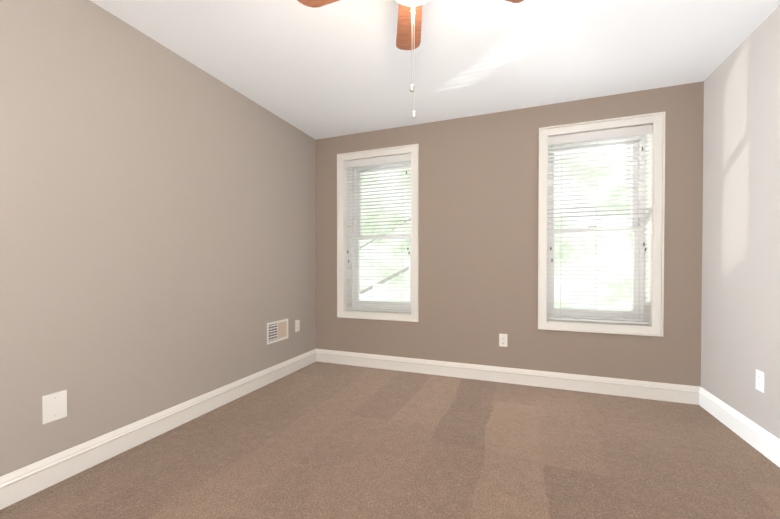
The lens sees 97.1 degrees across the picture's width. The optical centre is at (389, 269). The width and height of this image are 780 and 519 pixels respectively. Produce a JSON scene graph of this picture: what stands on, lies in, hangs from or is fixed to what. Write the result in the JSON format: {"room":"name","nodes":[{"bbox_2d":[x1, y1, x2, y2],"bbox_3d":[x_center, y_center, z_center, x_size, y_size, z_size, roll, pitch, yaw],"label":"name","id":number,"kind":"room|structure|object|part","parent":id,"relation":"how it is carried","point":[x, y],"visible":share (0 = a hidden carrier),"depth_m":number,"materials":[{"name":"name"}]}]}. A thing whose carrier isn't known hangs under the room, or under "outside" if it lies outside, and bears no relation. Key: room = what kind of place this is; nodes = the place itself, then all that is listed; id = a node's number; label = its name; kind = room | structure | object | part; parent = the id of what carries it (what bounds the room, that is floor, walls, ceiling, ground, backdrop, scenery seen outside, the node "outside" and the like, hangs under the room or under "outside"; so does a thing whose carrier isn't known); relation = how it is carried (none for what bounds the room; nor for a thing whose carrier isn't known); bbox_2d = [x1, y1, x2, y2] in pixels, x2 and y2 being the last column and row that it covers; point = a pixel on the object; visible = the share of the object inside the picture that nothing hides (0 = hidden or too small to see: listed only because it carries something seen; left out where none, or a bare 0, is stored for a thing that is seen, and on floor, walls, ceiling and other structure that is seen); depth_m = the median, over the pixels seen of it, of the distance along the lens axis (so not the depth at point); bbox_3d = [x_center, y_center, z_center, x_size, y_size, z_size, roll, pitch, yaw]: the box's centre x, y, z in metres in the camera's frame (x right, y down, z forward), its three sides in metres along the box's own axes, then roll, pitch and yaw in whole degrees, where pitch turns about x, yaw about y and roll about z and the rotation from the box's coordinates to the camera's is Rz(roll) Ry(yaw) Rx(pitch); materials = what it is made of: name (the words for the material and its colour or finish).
{"room":"empty bedroom","nodes":[
{"label":"empty bedroom","id":0,"kind":"room"},
{"bbox_2d":[0,0,315,476],"bbox_3d":[-1.560,-0.187,1.950,0.150,2.400,4.480,0,1,21],"label":"wall","id":1,"kind":"structure","parent":0,"point":[157,227],"depth_m":1.95,"materials":[{"name":"beige paint"}]},
{"bbox_2d":[42,390,66,423],"bbox_3d":[-1.597,0.651,1.643,0.006,0.132,0.092,0,1,21],"label":"electrical outlet plate","id":2,"kind":"object","parent":1,"relation":"attached to","point":[54,406],"visible":1,"depth_m":1.64,"materials":[{"name":"white plastic"}]},
{"bbox_2d":[0,349,316,509],"bbox_3d":[-1.508,0.946,1.863,0.019,0.135,4.030,0,1,21],"label":"baseboard","id":3,"kind":"structure","parent":1,"relation":"attached to","point":[26,481],"depth_m":1.93,"materials":[{"name":"white paint"}]},
{"bbox_2d":[267,318,287,344],"bbox_3d":[-1.023,0.558,3.154,0.012,0.190,0.295,0,1,21],"label":"air vent","id":4,"kind":"object","parent":1,"relation":"in","point":[277,331],"visible":1,"depth_m":3.15,"materials":[{"name":"white metal"}]},
{"bbox_2d":[295,320,299,331],"bbox_3d":[-0.921,0.555,3.431,0.007,0.114,0.070,0,1,21],"label":"electrical outlet","id":5,"kind":"object","parent":1,"relation":"attached to","point":[297,325],"visible":1,"depth_m":3.43,"materials":[{"name":"white plastic"}]},
{"bbox_2d":[0,361,779,518],"bbox_3d":[0.072,1.080,1.349,3.640,0.120,4.480,0,1,21],"label":"floor","id":6,"kind":"structure","parent":0,"point":[319,440],"depth_m":1.82,"materials":[{"name":"carpet"}]},
{"bbox_2d":[90,0,779,139],"bbox_3d":[0.072,-1.440,1.319,3.640,0.120,4.480,0,1,21],"label":"ceiling","id":7,"kind":"structure","parent":0,"point":[341,68],"depth_m":2.18,"materials":[{"name":"white paint"}]},
{"bbox_2d":[297,0,523,118],"bbox_3d":[0.054,-0.980,1.323,0.993,0.798,1.015,0,1,21],"label":"ceiling fan","id":8,"kind":"object","parent":7,"relation":"hanging from","point":[409,24],"visible":1,"depth_m":1.61,"materials":[{"name":"brown wood"}]},
{"bbox_3d":[-0.242,-1.176,1.429,0.362,0.030,0.128,0,1,21],"label":"blade","id":9,"kind":"part","parent":8,"relation":"part of","materials":[{"name":"brown wood"}]},
{"bbox_3d":[0.087,-1.179,1.665,0.219,0.030,0.348,0,1,21],"label":"blade","id":10,"kind":"part","parent":8,"relation":"part of","materials":[{"name":"brown wood"}]},
{"bbox_3d":[0.089,-1.089,1.322,0.250,0.091,0.250,0,1,21],"label":"lamp shade","id":11,"kind":"part","parent":8,"relation":"part of","materials":[{"name":"white glass"}]},
{"bbox_3d":[0.414,-1.176,1.431,0.311,0.030,0.294,0,1,21],"label":"blade","id":12,"kind":"part","parent":8,"relation":"part of","materials":[{"name":"brown wood"}]},
{"bbox_2d":[316,81,703,386],"bbox_3d":[0.810,-0.203,3.289,3.340,2.400,0.300,0,1,21],"label":"wall","id":13,"kind":"structure","parent":0,"point":[478,241],"depth_m":3.06,"materials":[{"name":"beige paint"}]},
{"bbox_2d":[344,153,410,313],"bbox_3d":[-0.083,-0.357,3.625,0.780,1.610,0.300,0,1,21],"label":"lining","id":14,"kind":"object","parent":13,"relation":"in","point":[347,286],"visible":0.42,"depth_m":3.67,"materials":[{"name":"white paint"}]},
{"bbox_2d":[337,144,418,321],"bbox_3d":[-0.090,-0.357,3.606,0.882,1.712,0.309,0,1,21],"label":"window","id":15,"kind":"structure","parent":14,"relation":"in","point":[389,197],"depth_m":3.55,"materials":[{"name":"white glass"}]},
{"bbox_3d":[-0.119,0.409,3.540,0.728,0.018,0.044,0,1,21],"label":"left window blind bottom rail","id":16,"kind":"part","parent":15,"relation":"part of","materials":[{"name":"white plastic"}]},
{"bbox_3d":[-0.055,-0.358,3.700,0.740,1.570,0.110,0,1,21],"label":"left window sash unit","id":17,"kind":"part","parent":15,"relation":"part of","materials":[{"name":"white plastic"}]},
{"bbox_2d":[499,334,506,346],"bbox_3d":[1.007,0.625,3.061,0.070,0.114,0.007,0,1,21],"label":"electrical outlet","id":18,"kind":"object","parent":13,"relation":"attached to","point":[502,340],"visible":1,"depth_m":3.06,"materials":[{"name":"white plastic"}]},
{"bbox_2d":[316,349,699,404],"bbox_3d":[0.754,0.931,3.153,3.340,0.135,0.019,0,1,21],"label":"baseboard","id":19,"kind":"structure","parent":13,"relation":"attached to","point":[679,393],"depth_m":2.99,"materials":[{"name":"white paint"}]},
{"bbox_2d":[547,123,652,325],"bbox_3d":[1.736,-0.349,2.938,0.780,1.610,0.300,0,1,21],"label":"lining","id":20,"kind":"object","parent":13,"relation":"in","point":[647,305],"visible":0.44,"depth_m":2.74,"materials":[{"name":"white paint"}]},
{"bbox_2d":[538,112,664,336],"bbox_3d":[1.729,-0.349,2.920,0.882,1.712,0.309,0,1,21],"label":"window","id":21,"kind":"structure","parent":20,"relation":"in","point":[590,185],"depth_m":2.85,"materials":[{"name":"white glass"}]},
{"bbox_3d":[1.765,-0.359,3.013,0.606,1.418,0.053,0,1,21],"label":"glass","id":22,"kind":"part","parent":21,"relation":"part of","materials":[{"name":"clear glass"}]},
{"bbox_3d":[1.765,-0.350,3.013,0.740,1.570,0.110,0,1,21],"label":"right window sash unit","id":23,"kind":"part","parent":21,"relation":"part of","materials":[{"name":"white plastic"}]},
{"bbox_3d":[1.701,0.417,2.853,0.728,0.018,0.044,0,1,21],"label":"right window blind bottom rail","id":24,"kind":"part","parent":21,"relation":"part of","materials":[{"name":"white plastic"}]},
{"bbox_2d":[701,5,779,438],"bbox_3d":[1.705,-0.173,0.718,0.150,2.400,4.480,0,1,21],"label":"wall","id":25,"kind":"structure","parent":0,"point":[740,329],"depth_m":2.08,"materials":[{"name":"beige paint"}]},
{"bbox_2d":[699,387,779,466],"bbox_3d":[1.599,0.960,0.691,0.019,0.135,4.030,0,1,21],"label":"baseboard","id":26,"kind":"structure","parent":25,"relation":"attached to","point":[764,442],"depth_m":2.06,"materials":[{"name":"white paint"}]},
{"bbox_2d":[756,369,764,392],"bbox_3d":[2.076,0.623,1.934,0.007,0.114,0.070,0,1,21],"label":"electrical outlet","id":27,"kind":"object","parent":25,"relation":"attached to","point":[760,380],"visible":1,"depth_m":1.92,"materials":[{"name":"white plastic"}]},
{"bbox_2d":[757,374,760,387],"bbox_3d":[2.074,0.623,1.935,0.002,0.067,0.033,0,1,21],"label":"receptacle","id":28,"kind":"object","parent":27,"relation":"attached to","point":[758,375],"depth_m":1.94,"materials":[{"name":"white plastic"}]},
{"bbox_3d":[-0.118,-1.118,3.524,0.728,0.043,0.052,0,1,21],"label":"blind headrail","id":29,"kind":"object","parent":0,"visible":0},
{"bbox_2d":[347,168,348,259],"bbox_3d":[-0.441,-0.602,3.623,0.012,0.990,0.002,0,1,21],"label":"blind cord","id":30,"kind":"object","parent":29,"relation":"hanging from","point":[347,168],"depth_m":3.62,"materials":[{"name":"white fabric"}]},
{"bbox_2d":[356,200,356,307],"bbox_3d":[-0.355,-0.349,3.641,0.002,1.496,0.002,0,1,21],"label":"blind cord","id":31,"kind":"object","parent":29,"relation":"hanging from","point":[356,224],"depth_m":3.64,"materials":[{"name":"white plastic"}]},
{"bbox_2d":[345,153,410,168],"bbox_3d":[-0.126,-1.103,3.503,0.736,0.072,0.040,0,1,21],"label":"blind valance","id":32,"kind":"object","parent":29,"relation":"attached to","point":[379,160],"visible":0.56,"depth_m":3.48,"materials":[{"name":"white plastic"}]},
{"bbox_3d":[1.702,-1.109,2.837,0.728,0.043,0.052,0,1,21],"label":"blind headrail","id":33,"kind":"object","parent":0,"visible":0},
{"bbox_2d":[551,145,552,208],"bbox_3d":[1.379,-0.594,2.937,0.012,0.990,0.002,0,1,21],"label":"blind cord","id":34,"kind":"object","parent":33,"relation":"hanging from","point":[551,145],"depth_m":2.93,"materials":[{"name":"white fabric"}]},
{"bbox_2d":[560,166,561,306],"bbox_3d":[1.451,-0.341,2.918,0.002,1.496,0.002,0,1,21],"label":"blind cord","id":35,"kind":"object","parent":33,"relation":"hanging from","point":[561,166],"depth_m":2.92,"materials":[{"name":"white fabric"}]},
{"bbox_2d":[595,203,596,259],"bbox_3d":[1.694,-0.340,2.826,0.002,1.496,0.002,0,1,21],"label":"blind cord","id":36,"kind":"object","parent":33,"relation":"hanging from","point":[596,214],"depth_m":2.83,"materials":[{"name":"white fabric"}]},
{"bbox_2d":[548,124,651,145],"bbox_3d":[1.694,-1.095,2.817,0.736,0.072,0.040,0,1,21],"label":"blind valance","id":37,"kind":"object","parent":33,"relation":"attached to","point":[605,134],"visible":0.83,"depth_m":2.79,"materials":[{"name":"white plastic"}]},
{"bbox_2d":[632,136,634,320],"bbox_3d":[1.937,-0.339,2.734,0.002,1.496,0.002,0,1,21],"label":"blind cord","id":38,"kind":"object","parent":33,"relation":"hanging from","point":[633,136],"depth_m":2.74,"materials":[{"name":"white fabric"}]},
{"bbox_2d":[642,134,646,247],"bbox_3d":[1.994,-0.631,2.704,0.028,0.910,0.002,0,1,21],"label":"blind cord","id":39,"kind":"object","parent":33,"relation":"hanging from","point":[646,134],"depth_m":2.70,"materials":[{"name":"white fabric"}]}
]}

